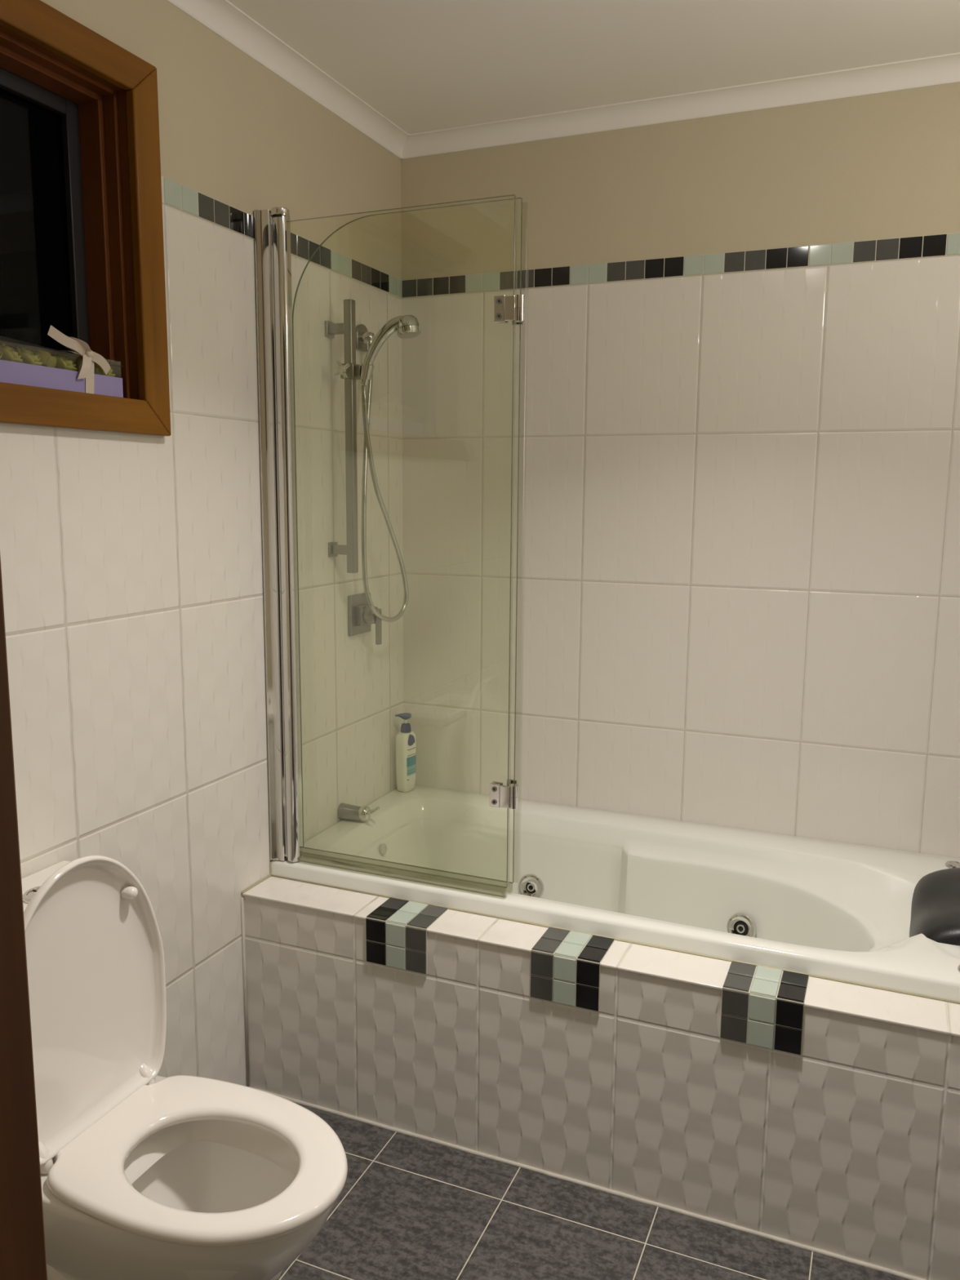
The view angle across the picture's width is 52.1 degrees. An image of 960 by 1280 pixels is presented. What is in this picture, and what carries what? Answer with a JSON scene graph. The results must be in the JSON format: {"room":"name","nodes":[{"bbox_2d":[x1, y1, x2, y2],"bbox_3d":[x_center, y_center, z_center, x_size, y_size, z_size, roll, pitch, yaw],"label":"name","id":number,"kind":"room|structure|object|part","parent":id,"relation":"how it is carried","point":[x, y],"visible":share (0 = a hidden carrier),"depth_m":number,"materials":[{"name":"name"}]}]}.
{"room":"bathroom","nodes":[
{"label":"bathroom","id":0,"kind":"room"},
{"bbox_2d":[0,0,403,1086],"bbox_3d":[-1.061,0.041,1.179,0.160,2.382,4.100,4,9,23],"label":"wall","id":1,"kind":"structure","parent":0,"point":[131,564],"depth_m":2.09,"materials":[{"name":"tile"}]},
{"bbox_2d":[0,0,170,435],"bbox_3d":[-0.836,-0.686,1.539,0.155,0.676,0.823,4,9,23],"label":"window","id":2,"kind":"structure","parent":1,"relation":"in","point":[82,246],"depth_m":1.80,"materials":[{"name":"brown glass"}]},
{"bbox_3d":[-0.895,-0.681,1.541,0.004,0.479,0.643,4,9,23],"label":"pane","id":3,"kind":"part","parent":2,"relation":"part of","materials":[{"name":"clear glass"}]},
{"bbox_3d":[-0.888,-0.682,1.555,0.027,0.537,0.673,4,9,23],"label":"sash","id":4,"kind":"part","parent":2,"relation":"part of","materials":[{"name":"black glass"}]},
{"bbox_2d":[0,324,124,397],"bbox_3d":[-0.771,-0.481,1.669,0.102,0.107,0.399,4,9,23],"label":"gift box","id":5,"kind":"object","parent":2,"relation":"on","point":[85,380],"visible":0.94,"depth_m":1.71,"materials":[{"name":"purple cardboard"}]},
{"bbox_2d":[0,343,22,362],"bbox_3d":[-0.780,-0.472,1.625,0.040,0.037,0.046,-4,10,-29],"label":"rose","id":6,"kind":"object","parent":5,"relation":"in","point":[8,353],"visible":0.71,"depth_m":1.61,"materials":[{"name":"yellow plant"}]},
{"bbox_2d":[15,346,42,365],"bbox_3d":[-0.764,-0.478,1.663,0.041,0.037,0.046,5,9,26],"label":"rose","id":7,"kind":"object","parent":5,"relation":"in","point":[28,357],"visible":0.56,"depth_m":1.65,"materials":[{"name":"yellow plant"}]},
{"bbox_2d":[31,349,57,368],"bbox_3d":[-0.760,-0.484,1.707,0.045,0.037,0.040,-4,9,-25],"label":"rose","id":8,"kind":"object","parent":5,"relation":"in","point":[46,357],"visible":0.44,"depth_m":1.69,"materials":[{"name":"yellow plant"}]},
{"bbox_3d":[-0.779,-0.508,1.668,0.082,0.043,0.399,4,9,23],"label":"clear lid","id":9,"kind":"part","parent":5,"relation":"part of","materials":[{"name":"clear plastic"}]},
{"bbox_2d":[53,354,77,371],"bbox_3d":[-0.733,-0.488,1.733,0.040,0.037,0.045,-2,9,-16],"label":"rose","id":10,"kind":"object","parent":5,"relation":"in","point":[66,363],"visible":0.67,"depth_m":1.72,"materials":[{"name":"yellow plant"}]},
{"bbox_2d":[69,357,82,371],"bbox_3d":[-0.728,-0.496,1.785,0.046,0.037,0.041,-7,11,-40],"label":"rose","id":11,"kind":"object","parent":5,"relation":"in","point":[78,362],"visible":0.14,"depth_m":1.76,"materials":[{"name":"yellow plant"}]},
{"bbox_2d":[93,361,115,377],"bbox_3d":[-0.699,-0.501,1.819,0.040,0.037,0.046,3,9,15],"label":"rose","id":12,"kind":"object","parent":5,"relation":"in","point":[98,370],"visible":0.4,"depth_m":1.80,"materials":[{"name":"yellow plant"}]},
{"bbox_3d":[-0.772,-0.985,1.467,0.020,0.062,0.821,4,9,23],"label":"casing","id":13,"kind":"part","parent":2,"relation":"part of","materials":[{"name":"brown wood"}]},
{"bbox_3d":[-0.776,-0.378,1.558,0.020,0.063,0.821,4,9,23],"label":"casing","id":14,"kind":"part","parent":2,"relation":"part of","materials":[{"name":"brown wood"}]},
{"bbox_3d":[-0.627,-0.732,1.857,0.020,0.674,0.068,4,9,23],"label":"casing","id":15,"kind":"part","parent":2,"relation":"part of","materials":[{"name":"brown wood"}]},
{"bbox_2d":[160,175,401,297],"bbox_3d":[-0.423,-0.934,2.338,0.003,0.048,1.029,4,9,23],"label":"trim","id":16,"kind":"structure","parent":1,"relation":"attached to","point":[176,195],"depth_m":2.15,"materials":[{"name":"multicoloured tile"}]},
{"bbox_2d":[165,0,408,159],"bbox_3d":[-0.626,-1.222,1.740,0.050,0.044,2.200,4,9,23],"label":"trim","id":17,"kind":"structure","parent":1,"relation":"attached to","point":[223,18],"depth_m":2.22,"materials":[{"name":"paint"}]},
{"bbox_2d":[324,298,374,573],"bbox_3d":[-0.329,-0.507,2.473,0.128,0.678,0.065,4,9,23],"label":"shower rail","id":18,"kind":"object","parent":1,"relation":"attached to","point":[348,371],"visible":1,"depth_m":2.47,"materials":[{"name":"metal"}]},
{"bbox_3d":[-0.378,-0.780,2.466,0.008,0.038,0.036,4,9,23],"label":"bracket plate","id":19,"kind":"part","parent":18,"relation":"part of","materials":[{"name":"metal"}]},
{"bbox_3d":[-0.382,-0.235,2.548,0.008,0.038,0.036,4,9,23],"label":"bracket plate","id":20,"kind":"part","parent":18,"relation":"part of","materials":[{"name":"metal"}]},
{"bbox_3d":[-0.354,-0.778,2.456,0.044,0.024,0.022,4,9,23],"label":"bracket arm","id":21,"kind":"part","parent":18,"relation":"part of","materials":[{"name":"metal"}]},
{"bbox_3d":[-0.358,-0.233,2.538,0.044,0.024,0.022,4,9,23],"label":"bracket arm","id":22,"kind":"part","parent":18,"relation":"part of","materials":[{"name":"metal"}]},
{"bbox_3d":[-0.338,-0.668,2.432,0.046,0.046,0.027,4,9,23],"label":"clamp knob","id":23,"kind":"part","parent":18,"relation":"part of","materials":[{"name":"silver metal"}]},
{"bbox_2d":[360,315,421,622],"bbox_3d":[-0.241,-0.424,2.562,0.146,0.783,0.273,-1,9,-12],"label":"shower","id":24,"kind":"object","parent":18,"relation":"hanging from","point":[407,326],"visible":0.98,"depth_m":2.56,"materials":[{"name":"silver metal"}]},
{"bbox_3d":[-0.234,-0.729,2.425,0.118,0.140,0.033,1,9,3],"label":"handle","id":25,"kind":"part","parent":24,"relation":"part of","materials":[{"name":"silver metal"}]},
{"bbox_2d":[337,802,379,821],"bbox_3d":[-0.327,0.470,2.661,0.112,0.046,0.045,4,9,23],"label":"spout","id":26,"kind":"object","parent":1,"relation":"attached to","point":[344,811],"visible":1,"depth_m":2.65,"materials":[{"name":"metal"}]},
{"bbox_2d":[347,592,382,644],"bbox_3d":[-0.304,-0.057,2.684,0.070,0.136,0.110,4,9,23],"label":"shower mixer","id":27,"kind":"object","parent":1,"relation":"attached to","point":[361,618],"visible":0.89,"depth_m":2.66,"materials":[{"name":"metal"}]},
{"bbox_3d":[-0.330,-0.071,2.694,0.012,0.110,0.110,4,9,23],"label":"wall plate","id":28,"kind":"part","parent":27,"relation":"part of","materials":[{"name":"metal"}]},
{"bbox_3d":[-0.277,-0.036,2.676,0.011,0.098,0.018,4,9,23],"label":"lever","id":29,"kind":"part","parent":27,"relation":"part of","materials":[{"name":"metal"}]},
{"bbox_2d":[355,324,374,351],"bbox_3d":[-0.299,-0.793,2.607,0.043,0.089,0.064,4,9,23],"label":"holder","id":30,"kind":"object","parent":1,"relation":"attached to","point":[364,339],"visible":0.7,"depth_m":2.59,"materials":[{"name":"metal"}]},
{"bbox_3d":[-0.314,-0.805,2.612,0.010,0.067,0.064,4,9,23],"label":"wall plate","id":31,"kind":"part","parent":30,"relation":"part of","materials":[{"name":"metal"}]},
{"bbox_2d":[253,194,528,897],"bbox_3d":[-0.202,-0.190,2.172,0.631,1.496,0.060,4,9,23],"label":"screen","id":32,"kind":"object","parent":1,"relation":"attached to","point":[274,310],"visible":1,"depth_m":2.23,"materials":[{"name":"clear glass"}]},
{"bbox_3d":[-0.444,-0.207,2.263,0.042,1.476,0.033,4,9,23],"label":"post","id":33,"kind":"part","parent":32,"relation":"part of","materials":[{"name":"silver metal"}]},
{"bbox_2d":[275,1102,908,1279],"bbox_3d":[-0.166,1.311,0.985,2.120,0.060,4.100,4,9,23],"label":"floor","id":34,"kind":"structure","parent":0,"point":[407,1207],"depth_m":1.89,"materials":[{"name":"tile"}]},
{"bbox_2d":[21,855,347,1279],"bbox_3d":[-0.514,0.768,1.530,0.667,0.848,0.355,4,9,23],"label":"toilet","id":35,"kind":"object","parent":34,"relation":"on","point":[145,1175],"visible":0.93,"depth_m":1.54,"materials":[{"name":"ceramic"}]},
{"bbox_3d":[-0.750,0.437,1.582,0.151,0.028,0.355,4,9,23],"label":"cistern lid","id":36,"kind":"part","parent":35,"relation":"part of","materials":[{"name":"ceramic"}]},
{"bbox_3d":[-0.622,0.553,1.547,0.048,0.430,0.338,4,9,23],"label":"lid","id":37,"kind":"part","parent":35,"relation":"part of","materials":[{"name":"plastic"}]},
{"bbox_3d":[-0.417,0.784,1.494,0.457,0.020,0.329,4,9,23],"label":"seat","id":38,"kind":"part","parent":35,"relation":"part of","materials":[{"name":"plastic"}]},
{"bbox_2d":[240,861,959,1279],"bbox_3d":[0.322,0.867,2.011,1.860,0.531,0.125,4,9,23],"label":"surround","id":39,"kind":"object","parent":34,"relation":"on","point":[812,1113],"visible":0.98,"depth_m":1.97,"materials":[{"name":"tile"}]},
{"bbox_2d":[271,785,959,1001],"bbox_3d":[0.456,0.732,2.384,1.799,0.399,0.707,4,9,23],"label":"bathtub","id":40,"kind":"object","parent":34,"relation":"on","point":[842,911],"visible":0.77,"depth_m":2.48,"materials":[{"name":"ceramic"}]},
{"bbox_2d":[395,712,416,792],"bbox_3d":[-0.221,0.333,2.928,0.049,0.236,0.064,7,11,36],"label":"lotion bottle","id":41,"kind":"object","parent":40,"relation":"on","point":[406,743],"visible":1,"depth_m":2.91,"materials":[{"name":"plastic"}]},
{"bbox_2d":[525,882,535,893],"bbox_3d":[0.143,0.686,2.721,0.037,0.036,0.011,4,9,23],"label":"jet","id":42,"kind":"object","parent":40,"relation":"on","point":[530,886],"depth_m":2.72,"materials":[{"name":"silver metal"}]},
{"bbox_2d":[734,920,748,935],"bbox_3d":[0.651,0.718,2.442,0.037,0.035,0.013,7,11,37],"label":"jet","id":43,"kind":"object","parent":40,"relation":"on","point":[741,927],"depth_m":2.44,"materials":[{"name":"silver metal"}]},
{"bbox_2d":[909,867,959,945],"bbox_3d":[1.024,0.597,2.125,0.172,0.115,0.375,4,9,23],"label":"headrest pillow","id":44,"kind":"object","parent":40,"relation":"on","point":[935,900],"visible":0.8,"depth_m":2.12,"materials":[{"name":"black plastic"}]},
{"bbox_2d":[227,0,959,134],"bbox_3d":[-0.149,-1.099,0.623,2.120,0.050,4.100,4,9,23],"label":"ceiling","id":45,"kind":"structure","parent":0,"point":[424,65],"depth_m":2.14,"materials":[{"name":"paint"}]},
{"bbox_2d":[400,82,959,857],"bbox_3d":[0.692,-0.159,2.597,1.960,2.382,0.100,4,9,23],"label":"wall","id":46,"kind":"structure","parent":0,"point":[738,606],"depth_m":2.55,"materials":[{"name":"tile"}]},
{"bbox_2d":[401,52,959,159],"bbox_3d":[0.626,-1.308,2.374,1.860,0.044,0.050,4,9,23],"label":"trim","id":47,"kind":"structure","parent":46,"relation":"attached to","point":[941,69],"depth_m":2.42,"materials":[{"name":"paint"}]},
{"bbox_2d":[401,232,959,297],"bbox_3d":[0.632,-0.944,2.451,1.859,0.048,0.003,4,9,23],"label":"trim","id":48,"kind":"structure","parent":46,"relation":"attached to","point":[946,244],"depth_m":2.48,"materials":[{"name":"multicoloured tile"}]},
{"bbox_3d":[-0.250,0.147,0.509,1.860,2.382,0.120,4,9,23],"label":"wall","id":49,"kind":"structure","parent":0,"visible":0},
{"bbox_2d":[0,555,47,1279],"bbox_3d":[0.059,0.328,0.405,0.847,2.060,0.144,4,9,23],"label":"door","id":50,"kind":"structure","parent":49,"relation":"in","point":[22,1234],"depth_m":0.60,"materials":[{"name":"brown wood"}]}
]}

